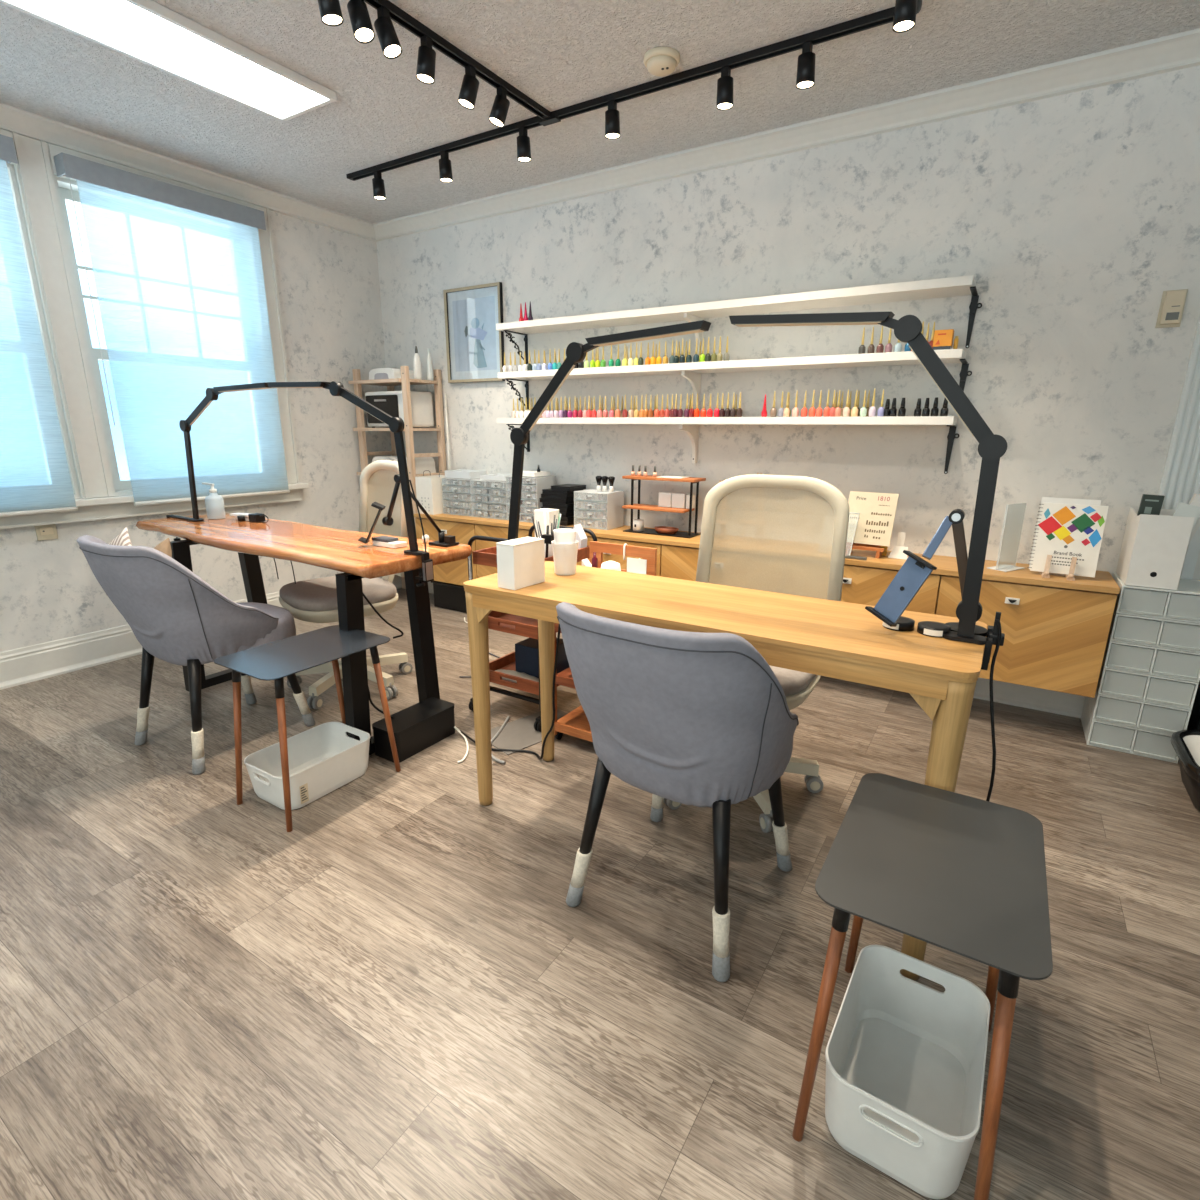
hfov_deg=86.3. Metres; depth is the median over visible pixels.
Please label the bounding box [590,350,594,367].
bottle
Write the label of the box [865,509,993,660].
holder
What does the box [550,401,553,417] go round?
bottle
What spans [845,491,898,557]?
board
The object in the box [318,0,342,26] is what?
track spotlight
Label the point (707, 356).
bottle
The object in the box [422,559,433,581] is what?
power adapter
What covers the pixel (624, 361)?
bottle
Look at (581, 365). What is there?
bottle
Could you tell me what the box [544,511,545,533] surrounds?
brush
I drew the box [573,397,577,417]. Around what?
bottle
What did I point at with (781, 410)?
bottle
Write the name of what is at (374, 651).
socket
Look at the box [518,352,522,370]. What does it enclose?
bottle
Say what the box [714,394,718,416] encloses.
bottle
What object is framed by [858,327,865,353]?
bottle
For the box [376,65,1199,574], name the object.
wall
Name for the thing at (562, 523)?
case
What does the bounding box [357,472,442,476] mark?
shelf
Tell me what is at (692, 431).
corbel
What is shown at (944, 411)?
bottle
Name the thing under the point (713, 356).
bottle
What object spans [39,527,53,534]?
socket
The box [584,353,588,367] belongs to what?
bottle
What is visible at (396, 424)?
lamp
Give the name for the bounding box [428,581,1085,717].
baseboard
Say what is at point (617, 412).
bottle
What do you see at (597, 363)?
bottle
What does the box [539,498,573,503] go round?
case
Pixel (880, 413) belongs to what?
bottle
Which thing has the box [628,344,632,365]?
bottle
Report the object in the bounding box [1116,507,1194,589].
file box
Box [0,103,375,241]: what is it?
trim
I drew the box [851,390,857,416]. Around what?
bottle
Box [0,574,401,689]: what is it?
baseboard
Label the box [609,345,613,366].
bottle
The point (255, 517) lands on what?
drill
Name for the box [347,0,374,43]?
track spotlight
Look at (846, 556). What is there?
file
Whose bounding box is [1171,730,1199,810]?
foot bath
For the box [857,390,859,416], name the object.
bottle
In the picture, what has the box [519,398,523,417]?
bottle
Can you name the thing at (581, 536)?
packet
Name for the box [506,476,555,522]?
storage unit
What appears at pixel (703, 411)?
bottle
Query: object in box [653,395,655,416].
bottle
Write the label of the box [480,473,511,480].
acrylic tray
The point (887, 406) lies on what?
bottle
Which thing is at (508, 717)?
power cable
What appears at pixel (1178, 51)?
trim
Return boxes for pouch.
[495,669,538,682]
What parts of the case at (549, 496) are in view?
lid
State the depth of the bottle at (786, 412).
3.00 m
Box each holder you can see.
[358,474,458,546]
[633,519,643,531]
[849,512,859,554]
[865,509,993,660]
[987,503,1024,571]
[1041,555,1076,580]
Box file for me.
[845,555,866,559]
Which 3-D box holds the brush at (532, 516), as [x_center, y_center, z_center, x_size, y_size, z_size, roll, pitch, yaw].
[-0.251,-0.250,2.557,0.046,0.172,0.007,-9,18,-31]
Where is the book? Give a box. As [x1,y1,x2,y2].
[1027,497,1108,577]
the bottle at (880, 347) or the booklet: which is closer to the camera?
the booklet
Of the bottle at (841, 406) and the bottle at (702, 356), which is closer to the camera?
the bottle at (841, 406)
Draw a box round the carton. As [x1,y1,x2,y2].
[534,508,558,537]
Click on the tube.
(955, 346)
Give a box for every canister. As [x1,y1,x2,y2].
[658,492,675,506]
[672,492,688,507]
[686,495,694,508]
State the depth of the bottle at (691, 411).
3.25 m
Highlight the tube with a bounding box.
[953,336,958,348]
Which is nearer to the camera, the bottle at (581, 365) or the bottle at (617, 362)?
the bottle at (617, 362)
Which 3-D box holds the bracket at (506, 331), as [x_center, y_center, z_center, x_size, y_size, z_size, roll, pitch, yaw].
[-0.501,-1.511,3.832,0.028,0.169,0.200,10,18,31]
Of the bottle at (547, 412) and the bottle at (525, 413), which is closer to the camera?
the bottle at (547, 412)
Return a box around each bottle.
[202,482,225,518]
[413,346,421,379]
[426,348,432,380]
[503,352,507,371]
[508,352,512,371]
[511,398,515,417]
[513,353,517,371]
[515,398,519,417]
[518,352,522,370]
[519,304,523,320]
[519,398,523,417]
[523,302,527,320]
[523,351,526,370]
[524,398,527,417]
[527,350,531,370]
[528,301,532,319]
[532,349,536,370]
[537,350,541,369]
[542,350,546,369]
[546,405,549,417]
[548,351,551,369]
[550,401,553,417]
[552,349,556,369]
[554,398,558,417]
[557,349,561,368]
[559,398,562,417]
[563,396,567,417]
[567,397,571,417]
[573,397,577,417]
[578,397,582,417]
[579,361,583,367]
[583,397,586,417]
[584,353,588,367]
[586,396,591,417]
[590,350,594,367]
[592,397,596,417]
[592,552,597,567]
[595,347,599,366]
[597,396,602,417]
[600,346,605,366]
[603,396,607,417]
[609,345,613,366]
[609,397,613,416]
[613,397,614,416]
[615,344,620,365]
[615,396,620,416]
[620,396,622,416]
[622,345,627,365]
[622,395,627,416]
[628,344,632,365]
[629,395,633,416]
[631,465,634,475]
[634,343,637,364]
[634,396,638,416]
[637,465,640,475]
[638,343,643,364]
[639,395,643,416]
[643,394,647,416]
[643,466,646,476]
[645,342,649,364]
[648,396,652,416]
[650,341,655,364]
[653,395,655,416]
[653,466,656,476]
[654,394,658,416]
[656,341,661,363]
[659,395,663,416]
[662,341,667,363]
[664,394,668,416]
[669,340,673,363]
[669,394,673,416]
[673,394,677,416]
[674,340,678,362]
[678,395,682,416]
[679,339,684,362]
[684,393,688,416]
[685,341,686,362]
[686,340,691,362]
[689,393,693,416]
[693,339,698,361]
[694,393,699,416]
[700,338,704,361]
[700,394,705,416]
[705,337,710,361]
[707,394,712,416]
[711,338,716,360]
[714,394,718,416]
[716,336,722,360]
[719,394,724,416]
[723,336,729,360]
[724,393,729,416]
[730,393,735,416]
[736,392,742,416]
[761,394,766,416]
[770,392,776,416]
[778,392,783,416]
[783,392,789,416]
[788,392,790,416]
[792,390,798,416]
[801,391,807,416]
[809,390,815,416]
[816,391,822,416]
[823,390,829,416]
[829,390,835,416]
[835,391,840,416]
[840,392,843,416]
[843,390,849,416]
[848,392,851,416]
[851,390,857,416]
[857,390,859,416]
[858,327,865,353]
[860,390,866,416]
[865,390,869,416]
[867,327,874,352]
[869,389,875,416]
[876,326,883,352]
[877,390,883,416]
[883,399,889,416]
[885,328,891,352]
[889,398,896,415]
[894,340,901,351]
[898,398,905,415]
[904,343,910,351]
[914,398,921,415]
[922,398,929,415]
[926,323,929,342]
[929,322,934,347]
[930,397,938,415]
[940,398,948,415]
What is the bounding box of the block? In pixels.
[881,546,887,555]
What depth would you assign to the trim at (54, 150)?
3.12 m
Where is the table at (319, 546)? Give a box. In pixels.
[136,513,471,754]
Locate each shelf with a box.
[348,378,437,385]
[353,428,440,430]
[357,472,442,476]
[496,275,975,334]
[497,416,957,424]
[498,349,965,380]
[554,623,560,632]
[555,667,575,688]
[555,705,592,741]
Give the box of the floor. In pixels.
[0,588,1199,1199]
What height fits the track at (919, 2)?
0.043 m
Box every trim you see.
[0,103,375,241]
[0,129,252,224]
[0,483,308,528]
[10,132,113,497]
[253,204,299,483]
[373,28,1199,241]
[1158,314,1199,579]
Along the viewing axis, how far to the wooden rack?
4.30 m
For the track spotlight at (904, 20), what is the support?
attached to the track at (919, 2)
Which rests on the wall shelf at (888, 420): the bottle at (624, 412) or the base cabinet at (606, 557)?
the bottle at (624, 412)
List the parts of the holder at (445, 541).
arm, arm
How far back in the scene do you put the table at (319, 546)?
2.54 m
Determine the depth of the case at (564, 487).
3.74 m
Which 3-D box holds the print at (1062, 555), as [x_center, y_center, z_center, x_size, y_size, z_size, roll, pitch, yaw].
[1.836,-0.175,2.515,0.109,0.078,0.020,10,18,31]
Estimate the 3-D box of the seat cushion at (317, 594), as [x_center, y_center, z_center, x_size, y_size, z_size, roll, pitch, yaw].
[-1.200,-0.045,2.938,0.460,0.053,0.480,-12,19,-39]
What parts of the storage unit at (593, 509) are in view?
drawer, drawer, drawer, drawer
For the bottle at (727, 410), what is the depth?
3.15 m
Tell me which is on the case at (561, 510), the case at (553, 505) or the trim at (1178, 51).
the case at (553, 505)
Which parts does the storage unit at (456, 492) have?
drawer, drawer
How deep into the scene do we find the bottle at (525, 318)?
3.66 m
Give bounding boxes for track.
[346,7,894,180]
[364,0,550,118]
[916,0,921,13]
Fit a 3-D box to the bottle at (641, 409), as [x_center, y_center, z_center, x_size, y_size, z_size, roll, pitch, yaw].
[0.223,-1.032,3.407,0.030,0.116,0.030,-3,15,-11]
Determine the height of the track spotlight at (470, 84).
0.127 m
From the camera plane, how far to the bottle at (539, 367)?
3.68 m
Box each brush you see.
[532,516,537,537]
[536,520,539,537]
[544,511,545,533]
[596,476,601,490]
[601,476,607,490]
[608,476,614,491]
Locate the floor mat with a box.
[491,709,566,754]
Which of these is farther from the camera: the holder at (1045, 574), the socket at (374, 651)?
the holder at (1045, 574)
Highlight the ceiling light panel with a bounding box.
[0,0,336,121]
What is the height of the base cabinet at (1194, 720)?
0.480 m
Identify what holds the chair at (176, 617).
on the floor
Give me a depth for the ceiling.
2.44 m
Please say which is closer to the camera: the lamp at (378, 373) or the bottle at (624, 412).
the bottle at (624, 412)
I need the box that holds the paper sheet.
[658,476,688,478]
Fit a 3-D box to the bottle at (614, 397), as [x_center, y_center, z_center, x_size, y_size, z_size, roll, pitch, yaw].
[0.078,-1.078,3.582,0.029,0.113,0.029,-5,16,-19]
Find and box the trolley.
[467,525,596,731]
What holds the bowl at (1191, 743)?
on the foot bath
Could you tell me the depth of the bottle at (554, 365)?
3.62 m
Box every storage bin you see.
[244,722,369,809]
[825,945,989,1198]
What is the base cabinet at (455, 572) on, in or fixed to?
attached to the wall at (1071, 216)
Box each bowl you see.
[601,561,620,570]
[654,526,678,533]
[1183,735,1199,765]
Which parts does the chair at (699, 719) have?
leg, leg, seat, leg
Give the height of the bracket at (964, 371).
0.209 m
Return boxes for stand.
[622,475,705,537]
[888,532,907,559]
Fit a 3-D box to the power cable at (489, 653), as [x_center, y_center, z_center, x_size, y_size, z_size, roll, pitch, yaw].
[-0.522,0.341,3.330,0.290,0.007,0.383,3,15,10]
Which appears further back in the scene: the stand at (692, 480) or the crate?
the crate
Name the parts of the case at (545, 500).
lid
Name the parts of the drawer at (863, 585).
knob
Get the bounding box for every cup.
[538,536,552,556]
[551,528,578,575]
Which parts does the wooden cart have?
post, panel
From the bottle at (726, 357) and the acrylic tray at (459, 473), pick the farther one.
the acrylic tray at (459, 473)
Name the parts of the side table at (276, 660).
leg, leg, leg, leg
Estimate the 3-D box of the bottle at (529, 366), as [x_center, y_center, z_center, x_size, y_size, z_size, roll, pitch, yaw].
[-0.408,-1.389,3.716,0.031,0.119,0.031,-1,15,-4]
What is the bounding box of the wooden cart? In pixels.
[554,541,656,741]
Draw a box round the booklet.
[1137,494,1164,515]
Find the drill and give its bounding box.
[230,513,268,522]
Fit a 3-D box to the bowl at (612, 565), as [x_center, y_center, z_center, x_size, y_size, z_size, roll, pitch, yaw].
[0.041,-0.113,2.481,0.084,0.075,0.083,10,18,31]
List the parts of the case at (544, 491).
lid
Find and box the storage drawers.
[1081,572,1199,762]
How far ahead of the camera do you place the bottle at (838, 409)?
2.88 m
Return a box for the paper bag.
[415,470,446,514]
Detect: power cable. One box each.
[363,593,403,638]
[368,686,393,718]
[409,480,425,551]
[454,726,468,762]
[459,653,499,677]
[460,624,560,759]
[491,716,509,763]
[986,619,1001,800]
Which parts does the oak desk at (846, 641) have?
leg, leg, leg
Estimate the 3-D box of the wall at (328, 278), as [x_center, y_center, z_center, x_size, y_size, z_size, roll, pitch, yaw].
[-3.019,-0.748,2.522,0.150,2.500,5.350,10,18,31]
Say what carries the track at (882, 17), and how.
attached to the ceiling
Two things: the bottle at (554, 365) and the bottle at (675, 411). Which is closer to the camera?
the bottle at (675, 411)
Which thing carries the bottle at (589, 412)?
on the wall shelf at (888, 420)
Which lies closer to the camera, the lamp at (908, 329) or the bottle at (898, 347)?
the lamp at (908, 329)
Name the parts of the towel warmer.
door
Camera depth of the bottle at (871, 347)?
2.76 m
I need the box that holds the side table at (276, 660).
[214,625,400,831]
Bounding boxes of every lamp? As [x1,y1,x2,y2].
[166,381,429,586]
[369,368,413,379]
[372,456,406,462]
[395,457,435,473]
[508,311,1007,670]
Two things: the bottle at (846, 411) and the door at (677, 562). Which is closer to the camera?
the bottle at (846, 411)
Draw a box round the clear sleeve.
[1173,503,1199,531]
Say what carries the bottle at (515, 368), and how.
on the wall shelf at (946, 355)
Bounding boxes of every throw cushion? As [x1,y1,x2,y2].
[106,527,131,594]
[154,538,171,557]
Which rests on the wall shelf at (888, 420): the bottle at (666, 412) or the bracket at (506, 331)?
the bottle at (666, 412)
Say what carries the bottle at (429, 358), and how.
on the wooden rack
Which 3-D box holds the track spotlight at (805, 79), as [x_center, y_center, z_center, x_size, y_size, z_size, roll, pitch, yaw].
[0.713,-1.846,2.209,0.062,0.122,0.062,10,18,31]
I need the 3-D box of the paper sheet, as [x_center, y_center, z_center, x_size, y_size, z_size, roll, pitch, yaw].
[0.389,-0.656,3.419,0.145,0.004,0.100,10,18,31]
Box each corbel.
[679,424,698,462]
[681,371,700,410]
[683,313,703,354]
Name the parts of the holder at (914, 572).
cradle plate, arm, arm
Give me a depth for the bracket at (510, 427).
4.04 m
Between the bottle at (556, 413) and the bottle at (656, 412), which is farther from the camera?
the bottle at (556, 413)
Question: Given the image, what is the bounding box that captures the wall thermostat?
[1155,289,1187,327]
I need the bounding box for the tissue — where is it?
[582,559,591,566]
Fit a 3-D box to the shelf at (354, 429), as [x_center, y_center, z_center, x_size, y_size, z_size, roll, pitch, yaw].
[-1.392,-1.167,4.383,0.535,0.020,0.299,10,18,31]
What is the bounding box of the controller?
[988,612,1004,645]
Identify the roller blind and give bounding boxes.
[0,134,77,517]
[53,152,289,505]
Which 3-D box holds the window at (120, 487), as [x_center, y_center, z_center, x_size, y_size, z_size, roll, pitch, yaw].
[-2.314,-1.347,3.524,0.150,1.450,0.940,10,18,31]
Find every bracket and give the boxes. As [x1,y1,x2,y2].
[504,330,527,363]
[505,379,528,408]
[506,424,529,451]
[944,425,958,473]
[959,359,971,391]
[965,286,981,347]
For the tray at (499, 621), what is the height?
0.052 m
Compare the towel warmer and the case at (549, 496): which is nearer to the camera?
the case at (549, 496)
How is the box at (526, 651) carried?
on the trolley
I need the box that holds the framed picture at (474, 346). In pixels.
[443,282,504,382]
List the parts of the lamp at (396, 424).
post, arm, arm, post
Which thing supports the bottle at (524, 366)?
on the wall shelf at (946, 355)
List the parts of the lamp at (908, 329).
post, arm, arm, post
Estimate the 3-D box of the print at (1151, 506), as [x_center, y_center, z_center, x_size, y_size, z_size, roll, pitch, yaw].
[2.078,-0.352,2.416,0.040,0.054,0.001,10,18,31]
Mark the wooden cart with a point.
(575, 723)
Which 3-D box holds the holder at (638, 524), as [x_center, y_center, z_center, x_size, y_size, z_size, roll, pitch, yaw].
[0.214,-0.416,3.563,0.072,0.060,0.065,10,18,31]
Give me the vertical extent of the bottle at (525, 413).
0.117 m
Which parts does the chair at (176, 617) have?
leg, leg, seat, leg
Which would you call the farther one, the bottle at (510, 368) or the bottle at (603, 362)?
the bottle at (510, 368)
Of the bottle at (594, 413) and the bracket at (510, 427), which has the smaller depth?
the bottle at (594, 413)
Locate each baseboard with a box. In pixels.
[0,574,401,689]
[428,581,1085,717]
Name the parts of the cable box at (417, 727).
lid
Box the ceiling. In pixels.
[0,0,1199,223]
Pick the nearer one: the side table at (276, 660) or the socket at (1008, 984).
the socket at (1008, 984)
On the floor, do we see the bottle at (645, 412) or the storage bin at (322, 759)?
the storage bin at (322, 759)
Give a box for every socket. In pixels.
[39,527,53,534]
[232,670,240,681]
[274,678,284,698]
[369,646,379,663]
[832,908,850,931]
[997,970,1019,998]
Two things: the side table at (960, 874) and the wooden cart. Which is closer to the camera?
the side table at (960, 874)
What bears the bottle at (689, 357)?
on the wall shelf at (946, 355)
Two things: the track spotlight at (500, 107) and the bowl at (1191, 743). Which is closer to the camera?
the bowl at (1191, 743)
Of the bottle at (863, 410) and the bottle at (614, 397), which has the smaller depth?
the bottle at (863, 410)
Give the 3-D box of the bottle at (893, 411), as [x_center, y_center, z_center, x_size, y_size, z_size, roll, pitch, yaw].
[1.273,-0.835,2.774,0.029,0.077,0.030,-3,15,-11]
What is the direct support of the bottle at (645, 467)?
on the stand at (692, 480)
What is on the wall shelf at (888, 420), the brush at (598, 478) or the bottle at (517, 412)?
the bottle at (517, 412)
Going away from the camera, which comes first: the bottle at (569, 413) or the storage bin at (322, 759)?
the storage bin at (322, 759)
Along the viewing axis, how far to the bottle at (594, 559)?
2.52 m
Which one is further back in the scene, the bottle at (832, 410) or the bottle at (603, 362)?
the bottle at (603, 362)
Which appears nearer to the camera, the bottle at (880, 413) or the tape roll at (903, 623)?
the tape roll at (903, 623)
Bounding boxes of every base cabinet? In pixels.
[415,517,476,585]
[475,524,534,577]
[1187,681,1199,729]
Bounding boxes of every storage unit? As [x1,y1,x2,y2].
[441,478,479,516]
[471,479,506,519]
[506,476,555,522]
[574,489,623,529]
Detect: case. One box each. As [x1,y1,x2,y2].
[372,536,406,547]
[523,470,549,476]
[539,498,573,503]
[541,494,573,499]
[541,506,573,512]
[542,489,583,494]
[542,502,573,508]
[551,484,585,490]
[559,512,573,516]
[560,516,573,521]
[560,521,573,525]
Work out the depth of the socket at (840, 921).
1.02 m
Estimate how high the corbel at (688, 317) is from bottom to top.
0.200 m
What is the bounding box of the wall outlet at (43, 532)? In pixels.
[34,524,57,540]
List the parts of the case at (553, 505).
lid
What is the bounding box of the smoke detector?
[644,46,679,76]
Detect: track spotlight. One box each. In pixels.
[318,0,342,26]
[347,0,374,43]
[372,171,385,199]
[374,6,401,58]
[416,35,435,83]
[439,150,452,182]
[458,65,478,109]
[489,86,509,127]
[517,127,530,161]
[605,100,619,138]
[716,66,732,109]
[796,41,815,89]
[892,0,916,32]
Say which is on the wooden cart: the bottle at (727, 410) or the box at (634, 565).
the box at (634, 565)
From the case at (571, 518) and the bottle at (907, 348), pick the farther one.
the case at (571, 518)
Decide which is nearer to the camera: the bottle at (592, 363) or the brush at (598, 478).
the bottle at (592, 363)
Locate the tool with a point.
(548, 537)
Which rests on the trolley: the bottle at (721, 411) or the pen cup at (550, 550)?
the pen cup at (550, 550)
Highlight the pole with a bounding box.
[445,394,449,469]
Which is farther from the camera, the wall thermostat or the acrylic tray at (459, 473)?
the acrylic tray at (459, 473)
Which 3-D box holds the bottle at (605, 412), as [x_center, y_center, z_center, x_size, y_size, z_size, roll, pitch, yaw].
[0.031,-1.063,3.523,0.030,0.115,0.030,-3,15,-14]
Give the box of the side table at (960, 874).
[792,773,1052,1199]
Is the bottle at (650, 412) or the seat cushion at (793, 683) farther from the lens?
the bottle at (650, 412)
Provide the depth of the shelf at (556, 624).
2.40 m
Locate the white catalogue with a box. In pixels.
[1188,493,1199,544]
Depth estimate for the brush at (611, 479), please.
3.63 m
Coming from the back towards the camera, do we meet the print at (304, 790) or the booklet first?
the booklet
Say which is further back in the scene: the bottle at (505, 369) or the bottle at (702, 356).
the bottle at (505, 369)
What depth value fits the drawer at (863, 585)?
2.81 m
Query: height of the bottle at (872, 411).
0.119 m
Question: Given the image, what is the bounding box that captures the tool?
[542,525,553,557]
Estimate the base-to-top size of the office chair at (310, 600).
1.050 m
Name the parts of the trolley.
tube frame, tube frame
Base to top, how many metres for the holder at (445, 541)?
0.277 m
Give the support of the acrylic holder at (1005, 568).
on the countertop
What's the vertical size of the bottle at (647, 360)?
0.114 m
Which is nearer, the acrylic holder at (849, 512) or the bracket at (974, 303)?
the bracket at (974, 303)
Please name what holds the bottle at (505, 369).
on the wall shelf at (946, 355)
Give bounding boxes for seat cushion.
[279,576,396,610]
[769,665,815,695]
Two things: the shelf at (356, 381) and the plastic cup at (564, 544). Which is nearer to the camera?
the plastic cup at (564, 544)
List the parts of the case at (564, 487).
lid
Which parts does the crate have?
lid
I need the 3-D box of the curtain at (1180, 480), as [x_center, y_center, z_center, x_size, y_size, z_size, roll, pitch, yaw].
[2.677,-0.482,2.239,1.090,2.210,0.180,10,18,31]
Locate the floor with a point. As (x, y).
(397, 992)
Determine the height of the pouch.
0.041 m
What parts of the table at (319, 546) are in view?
leg frame, leg frame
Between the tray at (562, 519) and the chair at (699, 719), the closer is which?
the chair at (699, 719)
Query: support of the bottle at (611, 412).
on the wall shelf at (888, 420)
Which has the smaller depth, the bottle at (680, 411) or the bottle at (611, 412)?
the bottle at (680, 411)
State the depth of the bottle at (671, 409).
3.31 m
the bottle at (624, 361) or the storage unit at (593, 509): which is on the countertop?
the storage unit at (593, 509)
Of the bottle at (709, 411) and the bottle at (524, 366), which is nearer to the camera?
the bottle at (709, 411)
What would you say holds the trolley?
on the floor
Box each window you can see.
[0,163,80,502]
[54,175,282,495]
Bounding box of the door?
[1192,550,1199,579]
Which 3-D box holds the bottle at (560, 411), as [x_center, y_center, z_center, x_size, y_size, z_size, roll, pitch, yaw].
[-0.223,-1.106,3.674,0.030,0.116,0.030,-7,17,-26]
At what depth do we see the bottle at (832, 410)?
2.90 m
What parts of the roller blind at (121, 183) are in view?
bead chain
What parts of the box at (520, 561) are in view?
lid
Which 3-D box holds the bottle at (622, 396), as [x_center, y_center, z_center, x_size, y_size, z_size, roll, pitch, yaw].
[0.123,-1.072,3.557,0.030,0.116,0.030,-7,17,-26]
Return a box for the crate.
[431,580,466,612]
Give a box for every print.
[301,787,307,800]
[1051,545,1083,565]
[1144,499,1158,513]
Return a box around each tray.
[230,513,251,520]
[444,469,486,478]
[472,545,588,566]
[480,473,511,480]
[488,610,556,638]
[489,651,569,694]
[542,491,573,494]
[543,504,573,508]
[560,518,573,521]
[561,513,573,516]
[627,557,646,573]
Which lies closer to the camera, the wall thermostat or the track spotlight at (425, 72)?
the track spotlight at (425, 72)
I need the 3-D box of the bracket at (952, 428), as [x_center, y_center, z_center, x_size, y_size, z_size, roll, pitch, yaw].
[1.510,-0.645,2.763,0.047,0.209,0.189,10,18,31]
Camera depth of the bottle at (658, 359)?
3.28 m
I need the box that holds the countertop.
[414,513,1119,593]
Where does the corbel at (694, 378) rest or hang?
attached to the wall at (1071, 216)
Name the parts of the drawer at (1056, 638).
knob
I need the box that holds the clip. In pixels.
[422,535,428,542]
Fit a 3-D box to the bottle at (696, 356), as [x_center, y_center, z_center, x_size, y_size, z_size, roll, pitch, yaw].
[0.479,-1.238,3.181,0.030,0.117,0.030,-14,21,-43]
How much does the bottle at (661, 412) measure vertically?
0.113 m
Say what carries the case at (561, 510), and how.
on the case at (570, 513)
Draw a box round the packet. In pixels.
[573,524,586,548]
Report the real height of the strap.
0.064 m
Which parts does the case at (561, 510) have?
lid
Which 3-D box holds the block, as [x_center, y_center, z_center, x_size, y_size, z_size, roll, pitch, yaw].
[1.304,-0.228,2.942,0.027,0.045,0.025,10,18,31]
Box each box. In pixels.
[372,697,454,762]
[496,537,544,589]
[515,638,568,678]
[933,329,953,349]
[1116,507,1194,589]
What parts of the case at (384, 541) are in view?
dark lid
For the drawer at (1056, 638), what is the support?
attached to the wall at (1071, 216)
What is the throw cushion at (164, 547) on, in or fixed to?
on the chair at (176, 617)
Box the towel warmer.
[365,391,433,427]
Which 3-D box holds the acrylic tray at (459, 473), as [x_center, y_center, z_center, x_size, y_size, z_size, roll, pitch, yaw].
[-0.884,-0.829,4.210,0.220,0.045,0.160,10,18,31]
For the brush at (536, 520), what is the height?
0.158 m
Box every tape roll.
[882,616,914,630]
[917,621,950,636]
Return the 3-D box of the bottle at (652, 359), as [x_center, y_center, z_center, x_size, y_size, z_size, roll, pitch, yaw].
[0.274,-1.273,3.304,0.030,0.118,0.030,3,15,11]
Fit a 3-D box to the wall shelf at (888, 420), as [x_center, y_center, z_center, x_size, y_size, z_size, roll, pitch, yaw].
[0.470,-0.933,3.339,2.446,0.034,0.224,10,18,31]
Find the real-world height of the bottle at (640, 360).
0.117 m
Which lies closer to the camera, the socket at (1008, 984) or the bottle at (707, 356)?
the socket at (1008, 984)
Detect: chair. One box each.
[77,535,315,774]
[279,460,412,708]
[556,602,798,981]
[664,474,848,832]
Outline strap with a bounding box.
[623,543,626,559]
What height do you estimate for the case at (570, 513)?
0.025 m
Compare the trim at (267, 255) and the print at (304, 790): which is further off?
the trim at (267, 255)
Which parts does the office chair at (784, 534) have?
arm, frame, arm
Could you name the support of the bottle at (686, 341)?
on the wall shelf at (946, 355)
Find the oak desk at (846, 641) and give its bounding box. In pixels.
[463,561,986,979]
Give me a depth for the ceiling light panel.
2.25 m
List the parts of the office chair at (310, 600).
arm, arm, arm, frame, arm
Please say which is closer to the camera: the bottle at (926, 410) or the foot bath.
the foot bath
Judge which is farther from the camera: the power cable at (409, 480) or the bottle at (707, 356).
the bottle at (707, 356)
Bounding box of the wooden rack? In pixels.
[348,366,445,588]
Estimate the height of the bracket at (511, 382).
0.169 m
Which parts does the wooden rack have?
post, post, post, post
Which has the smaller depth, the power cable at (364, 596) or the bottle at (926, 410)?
the power cable at (364, 596)
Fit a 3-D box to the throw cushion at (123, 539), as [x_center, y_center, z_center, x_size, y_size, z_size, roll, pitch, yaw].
[-1.748,-0.140,2.315,0.240,0.237,0.094,2,15,4]
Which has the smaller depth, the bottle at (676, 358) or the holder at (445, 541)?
the holder at (445, 541)
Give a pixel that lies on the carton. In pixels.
(539, 513)
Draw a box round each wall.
[0,210,391,651]
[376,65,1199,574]
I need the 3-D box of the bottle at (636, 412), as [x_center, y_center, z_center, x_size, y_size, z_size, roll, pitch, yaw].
[0.196,-1.034,3.421,0.029,0.113,0.029,-3,15,-13]
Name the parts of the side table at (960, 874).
leg, leg, leg, leg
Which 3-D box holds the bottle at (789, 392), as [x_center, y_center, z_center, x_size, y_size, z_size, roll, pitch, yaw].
[0.906,-0.940,3.082,0.030,0.116,0.030,-12,20,-40]
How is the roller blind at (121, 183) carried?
attached to the window at (120, 487)

